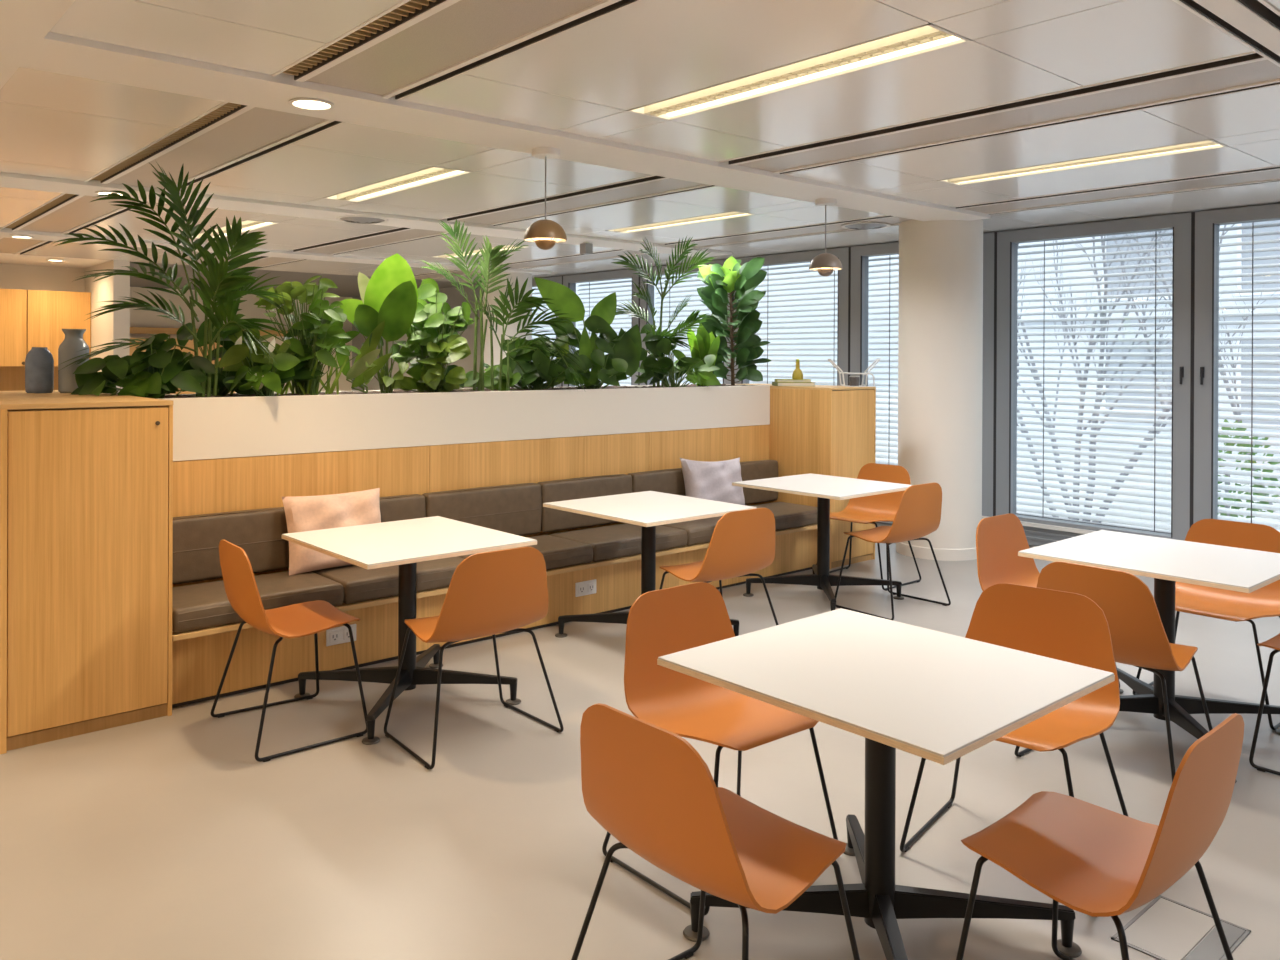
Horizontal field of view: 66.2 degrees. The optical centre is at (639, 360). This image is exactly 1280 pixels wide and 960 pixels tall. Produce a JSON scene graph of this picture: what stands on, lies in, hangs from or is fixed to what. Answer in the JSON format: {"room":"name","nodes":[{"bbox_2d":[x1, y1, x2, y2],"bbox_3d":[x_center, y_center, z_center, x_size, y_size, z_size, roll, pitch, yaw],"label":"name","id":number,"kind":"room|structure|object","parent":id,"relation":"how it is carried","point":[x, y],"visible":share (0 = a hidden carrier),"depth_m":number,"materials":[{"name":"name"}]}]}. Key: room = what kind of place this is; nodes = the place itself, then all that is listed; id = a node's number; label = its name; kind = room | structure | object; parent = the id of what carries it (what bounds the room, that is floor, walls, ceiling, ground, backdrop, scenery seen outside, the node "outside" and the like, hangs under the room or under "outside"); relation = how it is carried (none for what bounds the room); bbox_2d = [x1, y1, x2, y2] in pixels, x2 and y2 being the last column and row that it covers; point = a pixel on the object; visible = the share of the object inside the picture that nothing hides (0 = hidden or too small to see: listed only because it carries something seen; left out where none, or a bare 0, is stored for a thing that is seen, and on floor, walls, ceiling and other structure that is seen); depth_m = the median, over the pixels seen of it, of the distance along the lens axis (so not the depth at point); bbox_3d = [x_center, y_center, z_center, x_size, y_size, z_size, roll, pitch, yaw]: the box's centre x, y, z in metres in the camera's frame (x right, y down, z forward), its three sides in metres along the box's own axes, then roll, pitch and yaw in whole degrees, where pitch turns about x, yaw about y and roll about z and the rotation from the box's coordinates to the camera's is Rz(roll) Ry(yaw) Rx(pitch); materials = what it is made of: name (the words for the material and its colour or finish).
{"room":"common room","nodes":[
{"label":"common room","id":0,"kind":"room"},
{"bbox_2d":[0,263,84,291],"bbox_3d":[-9.685,0.040,10.027,7.100,2.900,0.150,0,0,-41],"label":"wall","id":1,"kind":"structure","parent":0,"point":[12,276],"depth_m":12.00,"materials":[{"name":"white paint"}]},
{"bbox_2d":[0,289,26,366],"bbox_3d":[-7.623,-0.390,11.485,0.720,0.910,0.380,0,0,-41],"label":"upper cabinet","id":2,"kind":"object","parent":1,"relation":"attached to","point":[13,302],"visible":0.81,"depth_m":11.51,"materials":[{"name":"brown wood"}]},
{"bbox_2d":[27,290,90,366],"bbox_3d":[-7.097,-0.388,11.947,0.670,0.910,0.380,0,0,-41],"label":"upper cabinet","id":3,"kind":"object","parent":1,"relation":"attached to","point":[48,312],"visible":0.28,"depth_m":11.79,"materials":[{"name":"brown wood"}]},
{"bbox_2d":[85,260,129,391],"bbox_3d":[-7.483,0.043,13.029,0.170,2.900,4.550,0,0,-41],"label":"column","id":4,"kind":"structure","parent":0,"point":[105,328],"depth_m":11.40,"materials":[{"name":"white paint"}]},
{"bbox_2d":[130,287,351,391],"bbox_3d":[-9.791,0.031,14.161,12.400,2.900,0.200,0,0,-41],"label":"wall","id":5,"kind":"structure","parent":0,"point":[138,318],"depth_m":16.21,"materials":[{"name":"white paint"}]},
{"bbox_2d":[130,327,287,393],"bbox_3d":[-6.915,0.479,16.394,5.130,2.020,0.250,0,0,-41],"label":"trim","id":6,"kind":"structure","parent":5,"relation":"attached to","point":[133,330],"depth_m":15.81,"materials":[{"name":"brown wood"}]},
{"bbox_2d":[352,285,480,390],"bbox_3d":[2.155,0.190,9.754,0.280,3.100,22.200,0,0,-41],"label":"wall","id":7,"kind":"structure","parent":0,"point":[454,298],"depth_m":15.23,"materials":[{"name":"grey paint"}]},
{"bbox_2d":[563,269,639,386],"bbox_3d":[-0.471,0.098,12.495,0.123,2.450,1.550,0,0,-41],"label":"window","id":8,"kind":"structure","parent":7,"relation":"in","point":[570,281],"depth_m":12.31,"materials":[{"name":"grey metal"}]},
{"bbox_2d":[577,280,631,385],"bbox_3d":[-0.350,0.086,12.617,0.080,2.465,1.430,0,0,-41],"label":"blind","id":9,"kind":"object","parent":8,"relation":"attached to","point":[589,284],"visible":0.11,"depth_m":12.63,"materials":[{"name":"white"}]},
{"bbox_2d":[640,259,733,384],"bbox_3d":[0.553,0.105,11.331,0.123,2.450,1.550,0,0,-41],"label":"window","id":10,"kind":"structure","parent":7,"relation":"in","point":[643,304],"depth_m":11.78,"materials":[{"name":"grey metal"}]},
{"bbox_2d":[655,274,722,384],"bbox_3d":[0.674,0.093,11.453,0.080,2.465,1.430,0,0,-41],"label":"blind","id":11,"kind":"object","parent":10,"relation":"attached to","point":[694,275],"visible":0.15,"depth_m":11.65,"materials":[{"name":"white"}]},
{"bbox_2d":[734,247,850,385],"bbox_3d":[1.577,0.112,10.167,0.123,2.450,1.550,0,0,-41],"label":"window","id":12,"kind":"structure","parent":7,"relation":"in","point":[843,254],"depth_m":9.63,"materials":[{"name":"grey metal"}]},
{"bbox_2d":[750,264,837,384],"bbox_3d":[1.697,0.099,10.289,0.080,2.465,1.430,0,0,-41],"label":"blind","id":13,"kind":"object","parent":12,"relation":"attached to","point":[834,280],"visible":0.19,"depth_m":10.30,"materials":[{"name":"white"}]},
{"bbox_2d":[850,232,996,516],"bbox_3d":[2.592,0.118,9.013,0.123,2.450,1.525,0,0,-41],"label":"window","id":14,"kind":"structure","parent":7,"relation":"in","point":[860,255],"depth_m":8.48,"materials":[{"name":"grey metal"}]},
{"bbox_2d":[868,256,898,464],"bbox_3d":[2.713,0.106,9.135,0.080,2.465,1.405,0,0,-41],"label":"blind","id":15,"kind":"object","parent":14,"relation":"attached to","point":[889,270],"visible":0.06,"depth_m":9.51,"materials":[{"name":"white"}]},
{"bbox_2d":[879,521,1083,545],"bbox_3d":[3.660,1.455,7.755,0.095,0.160,17.200,0,0,-41],"label":"baseboard","id":16,"kind":"structure","parent":7,"relation":"attached to","point":[1035,536],"depth_m":8.09,"materials":[{"name":"grey"}]},
{"bbox_2d":[982,516,1095,533],"bbox_3d":[3.681,1.360,7.773,0.200,0.030,17.200,0,0,-41],"label":"trim","id":17,"kind":"structure","parent":7,"relation":"attached to","point":[1030,524],"depth_m":7.97,"materials":[{"name":"white plastic"}]},
{"bbox_2d":[996,212,1194,540],"bbox_3d":[3.600,0.125,7.846,0.150,2.450,1.560,0,0,-41],"label":"window","id":18,"kind":"structure","parent":7,"relation":"in","point":[1182,225],"depth_m":7.60,"materials":[{"name":"grey metal"}]},
{"bbox_2d":[1016,231,1172,533],"bbox_3d":[3.731,0.112,7.977,0.080,2.465,1.440,0,0,-41],"label":"blind","id":19,"kind":"object","parent":18,"relation":"attached to","point":[1155,391],"visible":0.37,"depth_m":7.98,"materials":[{"name":"white"}]},
{"bbox_2d":[1193,203,1279,523],"bbox_3d":[4.629,0.131,6.676,0.150,2.450,1.555,0,0,-41],"label":"window","id":20,"kind":"structure","parent":7,"relation":"in","point":[1206,304],"depth_m":7.17,"materials":[{"name":"grey metal"}]},
{"bbox_2d":[1218,222,1279,531],"bbox_3d":[4.760,0.119,6.807,0.080,2.465,1.435,0,0,-41],"label":"blind","id":21,"kind":"object","parent":20,"relation":"attached to","point":[1251,425],"visible":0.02,"depth_m":7.15,"materials":[{"name":"white"}]},
{"bbox_2d":[0,522,1279,959],"bbox_3d":[-2.467,1.628,5.830,12.400,0.200,22.400,0,0,-41],"label":"floor","id":22,"kind":"structure","parent":0,"point":[167,837],"depth_m":3.32,"materials":[{"name":"plastic"}]},
{"bbox_2d":[0,367,57,390],"bbox_3d":[-8.598,0.779,10.451,4.895,1.428,0.645,0,0,-41],"label":"countertop","id":23,"kind":"structure","parent":22,"relation":"on","point":[11,378],"depth_m":11.78,"materials":[{"name":"brown wood"}]},
{"bbox_2d":[0,390,172,753],"bbox_3d":[-2.843,0.848,4.700,0.632,1.362,1.794,0,0,-41],"label":"cabinet","id":24,"kind":"object","parent":22,"relation":"on","point":[86,481],"visible":0.9,"depth_m":4.02,"materials":[{"name":"brown wood"}]},
{"bbox_2d":[25,347,53,392],"bbox_3d":[-3.104,0.047,5.074,0.128,0.236,0.128,0,0,-41],"label":"vase","id":25,"kind":"object","parent":24,"relation":"on","point":[39,361],"visible":0.98,"depth_m":5.03,"materials":[{"name":"grey ceramic"}]},
{"bbox_2d":[58,329,89,392],"bbox_3d":[-2.956,-0.001,5.125,0.142,0.332,0.142,0,0,-41],"label":"vase","id":26,"kind":"object","parent":24,"relation":"on","point":[73,342],"visible":0.86,"depth_m":5.07,"materials":[{"name":"grey ceramic"}]},
{"bbox_2d":[211,539,366,761],"bbox_3d":[-1.470,1.138,4.122,0.482,0.796,0.606,0,0,-39],"label":"shell chair","id":27,"kind":"object","parent":22,"relation":"on","point":[308,618],"visible":0.99,"depth_m":4.04,"materials":[{"name":"orange"}]},
{"bbox_2d":[282,516,536,744],"bbox_3d":[-1.055,1.167,4.452,0.812,0.739,0.874,0,0,-41],"label":"cafe table","id":28,"kind":"object","parent":22,"relation":"on","point":[402,543],"visible":0.97,"depth_m":4.42,"materials":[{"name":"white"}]},
{"bbox_2d":[159,384,769,460],"bbox_3d":[-0.887,0.858,6.415,4.563,1.352,0.582,0,0,-41],"label":"planter box","id":29,"kind":"object","parent":22,"relation":"on","point":[235,425],"visible":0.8,"depth_m":5.76,"materials":[{"name":"white paint"}]},
{"bbox_2d":[71,333,215,398],"bbox_3d":[-2.511,0.037,4.944,0.642,0.358,0.450,0,0,-6],"label":"philodendron","id":30,"kind":"object","parent":29,"relation":"in","point":[156,372],"visible":0.91,"depth_m":4.87,"materials":[{"name":"green plant"}]},
{"bbox_2d":[51,162,289,396],"bbox_3d":[-2.420,-0.425,5.132,1.231,1.274,0.613,0,0,2],"label":"palm","id":31,"kind":"object","parent":29,"relation":"in","point":[225,287],"visible":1,"depth_m":5.09,"materials":[{"name":"green plant"}]},
{"bbox_2d":[176,319,258,395],"bbox_3d":[-2.264,-0.007,5.376,0.622,0.445,0.432,0,0,-6],"label":"philodendron","id":32,"kind":"object","parent":29,"relation":"on","point":[183,335],"visible":0.29,"depth_m":5.33,"materials":[{"name":"green plant"}]},
{"bbox_2d":[215,328,323,395],"bbox_3d":[-2.024,0.012,5.278,0.455,0.410,0.535,0,0,11],"label":"peace lily","id":33,"kind":"object","parent":29,"relation":"on","point":[266,376],"visible":0.88,"depth_m":5.22,"materials":[{"name":"green plant"}]},
{"bbox_2d":[254,276,360,395],"bbox_3d":[-1.887,-0.136,5.564,0.638,0.704,0.434,0,0,9],"label":"schefflera","id":34,"kind":"object","parent":29,"relation":"in","point":[321,328],"visible":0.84,"depth_m":5.47,"materials":[{"name":"green plant"}]},
{"bbox_2d":[335,253,417,392],"bbox_3d":[-1.551,-0.211,5.819,0.439,0.862,0.469,0,0,-41],"label":"plant","id":35,"kind":"object","parent":29,"relation":"on","point":[387,308],"visible":0.94,"depth_m":5.78,"materials":[{"name":"green plant"}]},
{"bbox_2d":[390,278,473,391],"bbox_3d":[-1.253,-0.151,6.029,0.484,0.740,0.540,0,0,0],"label":"rubber plant","id":36,"kind":"object","parent":29,"relation":"on","point":[435,342],"visible":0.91,"depth_m":5.93,"materials":[{"name":"green plant"}]},
{"bbox_2d":[420,219,528,390],"bbox_3d":[-1.060,-0.355,6.296,0.701,1.142,0.453,0,0,-5],"label":"palm","id":37,"kind":"object","parent":29,"relation":"on","point":[491,256],"visible":0.99,"depth_m":6.29,"materials":[{"name":"green plant"}]},
{"bbox_2d":[459,335,586,390],"bbox_3d":[-0.775,0.021,6.574,0.847,0.399,0.572,0,0,-4],"label":"philodendron","id":38,"kind":"object","parent":29,"relation":"on","point":[529,368],"visible":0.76,"depth_m":6.42,"materials":[{"name":"green plant"}]},
{"bbox_2d":[470,278,583,390],"bbox_3d":[-0.724,-0.168,6.295,0.750,0.771,0.532,0,0,-9],"label":"palm","id":39,"kind":"object","parent":29,"relation":"on","point":[523,306],"visible":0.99,"depth_m":6.27,"materials":[{"name":"green plant"}]},
{"bbox_2d":[534,277,641,388],"bbox_3d":[-0.366,-0.182,6.833,0.760,0.812,0.455,0,0,0],"label":"plant","id":40,"kind":"object","parent":29,"relation":"on","point":[624,349],"visible":0.71,"depth_m":6.79,"materials":[{"name":"green plant"}]},
{"bbox_2d":[612,236,715,386],"bbox_3d":[0.151,-0.356,7.309,0.817,1.150,0.531,0,0,-15],"label":"palm","id":41,"kind":"object","parent":29,"relation":"on","point":[692,319],"visible":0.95,"depth_m":7.29,"materials":[{"name":"green plant"}]},
{"bbox_2d":[634,324,720,387],"bbox_3d":[0.267,-0.026,7.265,0.698,0.498,0.401,0,0,-8],"label":"philodendron","id":42,"kind":"object","parent":29,"relation":"on","point":[663,368],"visible":0.93,"depth_m":7.21,"materials":[{"name":"green plant"}]},
{"bbox_2d":[687,324,719,386],"bbox_3d":[0.481,-0.034,7.480,0.256,0.510,0.115,0,0,0],"label":"rubber plant","id":43,"kind":"object","parent":29,"relation":"on","point":[704,343],"visible":0.52,"depth_m":7.47,"materials":[{"name":"green plant"}]},
{"bbox_2d":[697,256,770,384],"bbox_3d":[0.737,-0.308,7.816,0.550,1.056,0.536,0,0,-41],"label":"fiddle leaf fig","id":44,"kind":"object","parent":29,"relation":"on","point":[732,277],"visible":0.9,"depth_m":7.76,"materials":[{"name":"green plant"}]},
{"bbox_2d":[384,547,563,768],"bbox_3d":[-0.692,1.141,4.047,0.606,0.796,0.482,0,0,-39],"label":"shell chair","id":45,"kind":"object","parent":22,"relation":"on","point":[492,593],"visible":1,"depth_m":3.88,"materials":[{"name":"orange"}]},
{"bbox_2d":[172,425,816,707],"bbox_3d":[-0.510,1.017,5.984,4.563,1.038,0.608,0,0,-41],"label":"bench","id":46,"kind":"object","parent":22,"relation":"on","point":[200,657],"visible":0.24,"depth_m":5.56,"materials":[{"name":"brown wood"}]},
{"bbox_2d":[172,507,288,584],"bbox_3d":[-2.081,0.919,4.902,0.763,0.322,0.100,0,0,-41],"label":"cushion","id":47,"kind":"object","parent":46,"relation":"attached to","point":[196,538],"visible":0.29,"depth_m":4.87,"materials":[{"name":"brown leather"}]},
{"bbox_2d":[172,571,343,632],"bbox_3d":[-1.885,1.135,4.693,0.783,0.125,0.482,0,0,-41],"label":"seat cushion","id":48,"kind":"object","parent":46,"relation":"on","point":[202,605],"visible":0.58,"depth_m":4.57,"materials":[{"name":"brown leather"}]},
{"bbox_2d":[326,624,355,645],"bbox_3d":[-1.469,1.349,4.832,0.156,0.084,0.014,0,0,-41],"label":"power outlet","id":49,"kind":"object","parent":46,"relation":"attached to","point":[337,635],"visible":0.88,"depth_m":4.82,"materials":[{"name":"white plastic"}]},
{"bbox_2d":[311,556,463,603],"bbox_3d":[-1.299,1.137,5.208,0.768,0.125,0.482,0,0,-41],"label":"seat cushion","id":50,"kind":"object","parent":46,"relation":"on","point":[360,584],"visible":0.48,"depth_m":5.00,"materials":[{"name":"brown leather"}]},
{"bbox_2d":[282,488,380,575],"bbox_3d":[-1.589,0.885,5.136,0.544,0.388,0.205,0,0,-39],"label":"throw pillow","id":51,"kind":"object","parent":50,"relation":"on","point":[302,513],"visible":0.66,"depth_m":5.04,"materials":[{"name":"pink fabric"}]},
{"bbox_2d":[379,494,425,522],"bbox_3d":[-1.519,0.920,5.396,0.726,0.322,0.100,0,0,-41],"label":"cushion","id":52,"kind":"object","parent":46,"relation":"attached to","point":[400,507],"visible":0.21,"depth_m":5.50,"materials":[{"name":"brown leather"}]},
{"bbox_2d":[422,483,541,535],"bbox_3d":[-0.941,0.921,5.905,0.806,0.322,0.100,0,0,-41],"label":"cushion","id":53,"kind":"object","parent":46,"relation":"attached to","point":[516,509],"visible":0.63,"depth_m":5.91,"materials":[{"name":"brown leather"}]},
{"bbox_2d":[457,535,592,569],"bbox_3d":[-0.717,1.138,5.720,0.774,0.125,0.482,0,0,-41],"label":"seat cushion","id":54,"kind":"object","parent":46,"relation":"on","point":[557,552],"visible":0.4,"depth_m":5.71,"materials":[{"name":"brown leather"}]},
{"bbox_2d":[538,474,631,531],"bbox_3d":[-0.355,0.923,6.420,0.746,0.322,0.100,0,0,-41],"label":"cushion","id":55,"kind":"object","parent":46,"relation":"attached to","point":[552,520],"visible":0.66,"depth_m":6.32,"materials":[{"name":"brown leather"}]},
{"bbox_2d":[575,579,595,596],"bbox_3d":[-0.321,1.352,5.842,0.156,0.084,0.014,0,0,-41],"label":"power outlet","id":56,"kind":"object","parent":46,"relation":"attached to","point":[588,587],"visible":1,"depth_m":5.83,"materials":[{"name":"white plastic"}]},
{"bbox_2d":[550,523,687,561],"bbox_3d":[-0.134,1.140,6.233,0.771,0.125,0.482,0,0,-41],"label":"seat cushion","id":57,"kind":"object","parent":46,"relation":"on","point":[620,540],"visible":0.66,"depth_m":6.09,"materials":[{"name":"brown leather"}]},
{"bbox_2d":[628,468,685,495],"bbox_3d":[0.208,0.924,6.915,0.746,0.322,0.100,0,0,-41],"label":"cushion","id":58,"kind":"object","parent":46,"relation":"attached to","point":[670,481],"visible":0.2,"depth_m":6.80,"materials":[{"name":"brown leather"}]},
{"bbox_2d":[661,516,721,545],"bbox_3d":[0.447,1.141,6.744,0.769,0.125,0.482,0,0,-41],"label":"seat cushion","id":59,"kind":"object","parent":46,"relation":"on","point":[700,531],"visible":0.22,"depth_m":6.43,"materials":[{"name":"brown leather"}]},
{"bbox_2d":[740,460,777,504],"bbox_3d":[0.771,0.926,7.411,0.746,0.322,0.100,0,0,-41],"label":"cushion","id":60,"kind":"object","parent":46,"relation":"attached to","point":[761,469],"visible":0.44,"depth_m":7.47,"materials":[{"name":"brown leather"}]},
{"bbox_2d":[752,502,816,530],"bbox_3d":[0.990,1.142,7.221,0.668,0.125,0.482,0,0,-41],"label":"seat cushion","id":61,"kind":"object","parent":46,"relation":"on","point":[786,515],"visible":0.42,"depth_m":7.09,"materials":[{"name":"brown leather"}]},
{"bbox_2d":[680,457,744,504],"bbox_3d":[0.529,0.886,6.997,0.599,0.418,0.209,0,0,-37],"label":"throw pillow","id":62,"kind":"object","parent":61,"relation":"on","point":[702,479],"visible":0.77,"depth_m":6.91,"materials":[{"name":"grey fabric"}]},
{"bbox_2d":[481,272,531,387],"bbox_3d":[-1.720,0.188,12.631,0.676,2.660,0.676,0,0,-41],"label":"column","id":63,"kind":"structure","parent":22,"relation":"on","point":[511,330],"depth_m":12.34,"materials":[{"name":"white paint"}]},
{"bbox_2d":[543,491,755,637],"bbox_3d":[0.047,1.170,5.455,0.812,0.739,0.874,0,0,-41],"label":"cafe table","id":64,"kind":"object","parent":22,"relation":"on","point":[646,509],"visible":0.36,"depth_m":5.43,"materials":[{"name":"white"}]},
{"bbox_2d":[571,703,859,959],"bbox_3d":[0.172,1.148,2.213,0.482,0.796,0.606,0,0,-42],"label":"shell chair","id":65,"kind":"object","parent":22,"relation":"on","point":[645,784],"visible":1,"depth_m":2.09,"materials":[{"name":"plastic"}]},
{"bbox_2d":[659,508,778,625],"bbox_3d":[0.391,1.143,5.114,0.606,0.796,0.482,0,0,-38],"label":"shell chair","id":66,"kind":"object","parent":22,"relation":"on","point":[742,543],"visible":0.7,"depth_m":4.95,"materials":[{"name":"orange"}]},
{"bbox_2d":[602,582,837,915],"bbox_3d":[0.262,1.147,3.068,0.606,0.796,0.482,0,0,-39],"label":"shell chair","id":67,"kind":"object","parent":22,"relation":"on","point":[666,621],"visible":0.7,"depth_m":3.13,"materials":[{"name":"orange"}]},
{"bbox_2d":[743,383,875,568],"bbox_3d":[1.231,0.868,7.890,0.562,1.343,1.184,0,0,-41],"label":"cabinet","id":68,"kind":"object","parent":22,"relation":"on","point":[830,430],"visible":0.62,"depth_m":7.45,"materials":[{"name":"brown wood"}]},
{"bbox_2d":[732,473,911,610],"bbox_3d":[1.199,1.173,6.415,0.812,0.739,0.874,0,0,-41],"label":"cafe table","id":69,"kind":"object","parent":22,"relation":"on","point":[825,488],"visible":0.88,"depth_m":6.38,"materials":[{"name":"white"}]},
{"bbox_2d":[816,463,920,590],"bbox_3d":[1.601,1.145,6.938,0.482,0.796,0.606,0,0,-44],"label":"shell chair","id":70,"kind":"object","parent":22,"relation":"on","point":[871,509],"visible":0.81,"depth_m":7.05,"materials":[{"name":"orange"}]},
{"bbox_2d":[657,608,1114,959],"bbox_3d":[0.639,1.178,2.613,0.812,0.739,0.874,0,0,-41],"label":"cafe table","id":71,"kind":"object","parent":22,"relation":"on","point":[936,696],"visible":0.87,"depth_m":2.58,"materials":[{"name":"white laminate"}]},
{"bbox_2d":[835,482,950,619],"bbox_3d":[1.580,1.146,6.168,0.606,0.796,0.482,0,0,-39],"label":"shell chair","id":72,"kind":"object","parent":22,"relation":"on","point":[918,514],"visible":0.96,"depth_m":6.02,"materials":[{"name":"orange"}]},
{"bbox_2d":[896,219,982,560],"bbox_3d":[2.420,0.214,7.923,0.676,2.660,0.676,0,0,-41],"label":"column","id":73,"kind":"structure","parent":22,"relation":"on","point":[940,324],"depth_m":7.63,"materials":[{"name":"white paint"}]},
{"bbox_2d":[900,583,1128,916],"bbox_3d":[1.178,1.151,3.072,0.606,0.796,0.482,0,0,39],"label":"shell chair","id":74,"kind":"object","parent":22,"relation":"on","point":[1070,627],"visible":0.47,"depth_m":3.16,"materials":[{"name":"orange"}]},
{"bbox_2d":[976,513,1119,688],"bbox_3d":[1.888,1.151,4.592,0.606,0.796,0.482,0,0,-40],"label":"shell chair","id":75,"kind":"object","parent":22,"relation":"on","point":[999,538],"visible":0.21,"depth_m":4.76,"materials":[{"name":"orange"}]},
{"bbox_2d":[956,713,1243,959],"bbox_3d":[1.025,1.152,2.196,0.606,0.796,0.482,0,0,-42],"label":"shell chair","id":76,"kind":"object","parent":22,"relation":"on","point":[1090,859],"visible":1,"depth_m":2.13,"materials":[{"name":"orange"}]},
{"bbox_2d":[1015,562,1212,781],"bbox_3d":[1.834,1.152,3.756,0.482,0.796,0.606,0,0,-41],"label":"shell chair","id":77,"kind":"object","parent":22,"relation":"on","point":[1139,638],"visible":0.53,"depth_m":3.54,"materials":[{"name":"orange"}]},
{"bbox_2d":[1018,530,1279,782],"bbox_3d":[2.201,1.182,4.120,0.812,0.739,0.874,0,0,-41],"label":"cafe table","id":78,"kind":"object","parent":22,"relation":"on","point":[1169,562],"visible":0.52,"depth_m":4.08,"materials":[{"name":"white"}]},
{"bbox_2d":[1111,895,1250,959],"bbox_3d":[1.462,1.549,2.650,0.322,0.004,0.236,0,0,-41],"label":"floor hatch","id":79,"kind":"object","parent":22,"relation":"on","point":[1166,928],"visible":0.82,"depth_m":2.65,"materials":[{"name":"grey metal"}]},
{"bbox_2d":[1133,519,1279,729],"bbox_3d":[2.634,1.154,4.470,0.482,0.796,0.606,0,0,-41],"label":"shell chair","id":80,"kind":"object","parent":22,"relation":"on","point":[1224,604],"visible":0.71,"depth_m":4.54,"materials":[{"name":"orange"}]},
{"bbox_2d":[1249,633,1279,775],"bbox_3d":[2.691,1.156,3.762,0.606,0.796,0.482,0,0,-41],"label":"shell chair","id":81,"kind":"object","parent":22,"relation":"on","point":[1274,643],"visible":1,"depth_m":3.75,"materials":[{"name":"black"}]},
{"bbox_2d":[0,0,1279,296],"bbox_3d":[-2.389,-1.274,5.749,12.400,0.294,22.200,0,0,-41],"label":"ceiling","id":82,"kind":"structure","parent":0,"point":[1035,82],"depth_m":4.60,"materials":[{"name":"white paint"}]},
{"bbox_2d":[288,98,334,110],"bbox_3d":[-1.399,-1.094,4.183,0.190,0.010,0.190,0,0,-41],"label":"recessed light","id":83,"kind":"object","parent":82,"relation":"attached to","point":[302,103],"visible":1,"depth_m":4.18,"materials":[{"name":"white plastic"}]},
{"bbox_2d":[336,215,388,223],"bbox_3d":[-2.171,-1.092,7.680,0.400,0.034,0.400,0,0,-41],"label":"air vent","id":84,"kind":"object","parent":82,"relation":"attached to","point":[353,218],"visible":1,"depth_m":7.60,"materials":[{"name":"grey metal"}]},
{"bbox_2d":[324,166,470,201],"bbox_3d":[-1.598,-1.178,6.332,0.254,0.102,1.524,0,0,-41],"label":"ceiling light","id":85,"kind":"object","parent":82,"relation":"attached to","point":[432,174],"visible":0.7,"depth_m":6.30,"materials":[{"name":"white plastic"}]},
{"bbox_2d":[524,147,566,249],"bbox_3d":[-0.491,-0.837,5.103,0.224,0.520,0.224,0,0,-41],"label":"pendant lamp","id":86,"kind":"object","parent":82,"relation":"hanging from","point":[545,233],"visible":1,"depth_m":5.05,"materials":[{"name":"brown metal"}]},
{"bbox_2d":[0,0,1279,274],"bbox_3d":[-0.998,-1.179,3.977,12.150,0.166,17.700,0,0,-41],"label":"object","id":87,"kind":"structure","parent":82,"relation":"attached to","point":[26,41],"depth_m":4.63,"materials":[{"name":"white paint"}]},
{"bbox_2d":[606,211,755,232],"bbox_3d":[0.295,-1.174,7.997,0.234,0.102,1.524,0,0,-41],"label":"ceiling light","id":88,"kind":"object","parent":82,"relation":"attached to","point":[732,214],"visible":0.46,"depth_m":7.97,"materials":[{"name":"white plastic"}]},
{"bbox_2d":[627,22,970,119],"bbox_3d":[0.545,-1.164,3.896,0.254,0.102,1.534,0,0,-41],"label":"ceiling light","id":89,"kind":"object","parent":82,"relation":"attached to","point":[929,37],"visible":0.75,"depth_m":3.80,"materials":[{"name":"white plastic"}]},
{"bbox_2d":[809,198,841,276],"bbox_3d":[1.259,-0.833,6.656,0.224,0.520,0.224,0,0,-41],"label":"pendant lamp","id":90,"kind":"object","parent":82,"relation":"hanging from","point":[825,263],"visible":1,"depth_m":6.60,"materials":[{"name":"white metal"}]},
{"bbox_2d":[841,222,890,229],"bbox_3d":[1.864,-1.101,8.105,0.400,0.034,0.400,0,0,-41],"label":"ceiling vent","id":91,"kind":"object","parent":82,"relation":"in","point":[862,225],"visible":1,"depth_m":8.02,"materials":[{"name":"grey metal"}]},
{"bbox_2d":[939,139,1227,184],"bbox_3d":[2.438,-1.160,5.560,0.234,0.102,1.534,0,0,-41],"label":"ceiling light","id":92,"kind":"object","parent":82,"relation":"attached to","point":[1204,144],"visible":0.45,"depth_m":5.49,"materials":[{"name":"white plastic"}]},
{"label":"outside","id":93,"kind":"structure","parent":0,"visible":0},
{"bbox_2d":[554,384,1279,531],"bbox_3d":[19.011,2.271,30.050,51.750,0.400,100.000,0,0,-41],"label":"ground","id":94,"kind":"structure","parent":93,"point":[880,393],"depth_m":17.45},
{"bbox_2d":[1017,230,1276,522],"bbox_3d":[5.545,-0.685,12.497,4.327,5.508,2.201,0,0,40],"label":"bare tree","id":95,"kind":"object","parent":94,"relation":"on","point":[1102,242],"visible":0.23,"depth_m":12.26,"materials":[{"name":"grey plant"}]},
{"bbox_2d":[1017,220,1279,456],"bbox_3d":[21.093,-2.397,18.270,8.200,9.000,25.600,0,0,-41],"label":"office building","id":96,"kind":"structure","parent":94,"relation":"on","point":[1266,229],"depth_m":23.09,"materials":[{"name":"grey"}]},
{"bbox_2d":[1152,224,1277,511],"bbox_3d":[8.682,-0.773,13.090,1.496,5.700,4.229,0,0,-35],"label":"bare tree","id":97,"kind":"object","parent":94,"relation":"on","point":[1223,233],"visible":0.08,"depth_m":13.50,"materials":[{"name":"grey plant"}]},
{"bbox_2d":[1218,419,1279,517],"bbox_3d":[7.330,1.413,12.223,1.100,1.391,1.272,0,0,-41],"label":"shrub","id":98,"kind":"object","parent":94,"relation":"on","point":[1225,420],"visible":0.24,"depth_m":12.06,"materials":[{"name":"green plant"}]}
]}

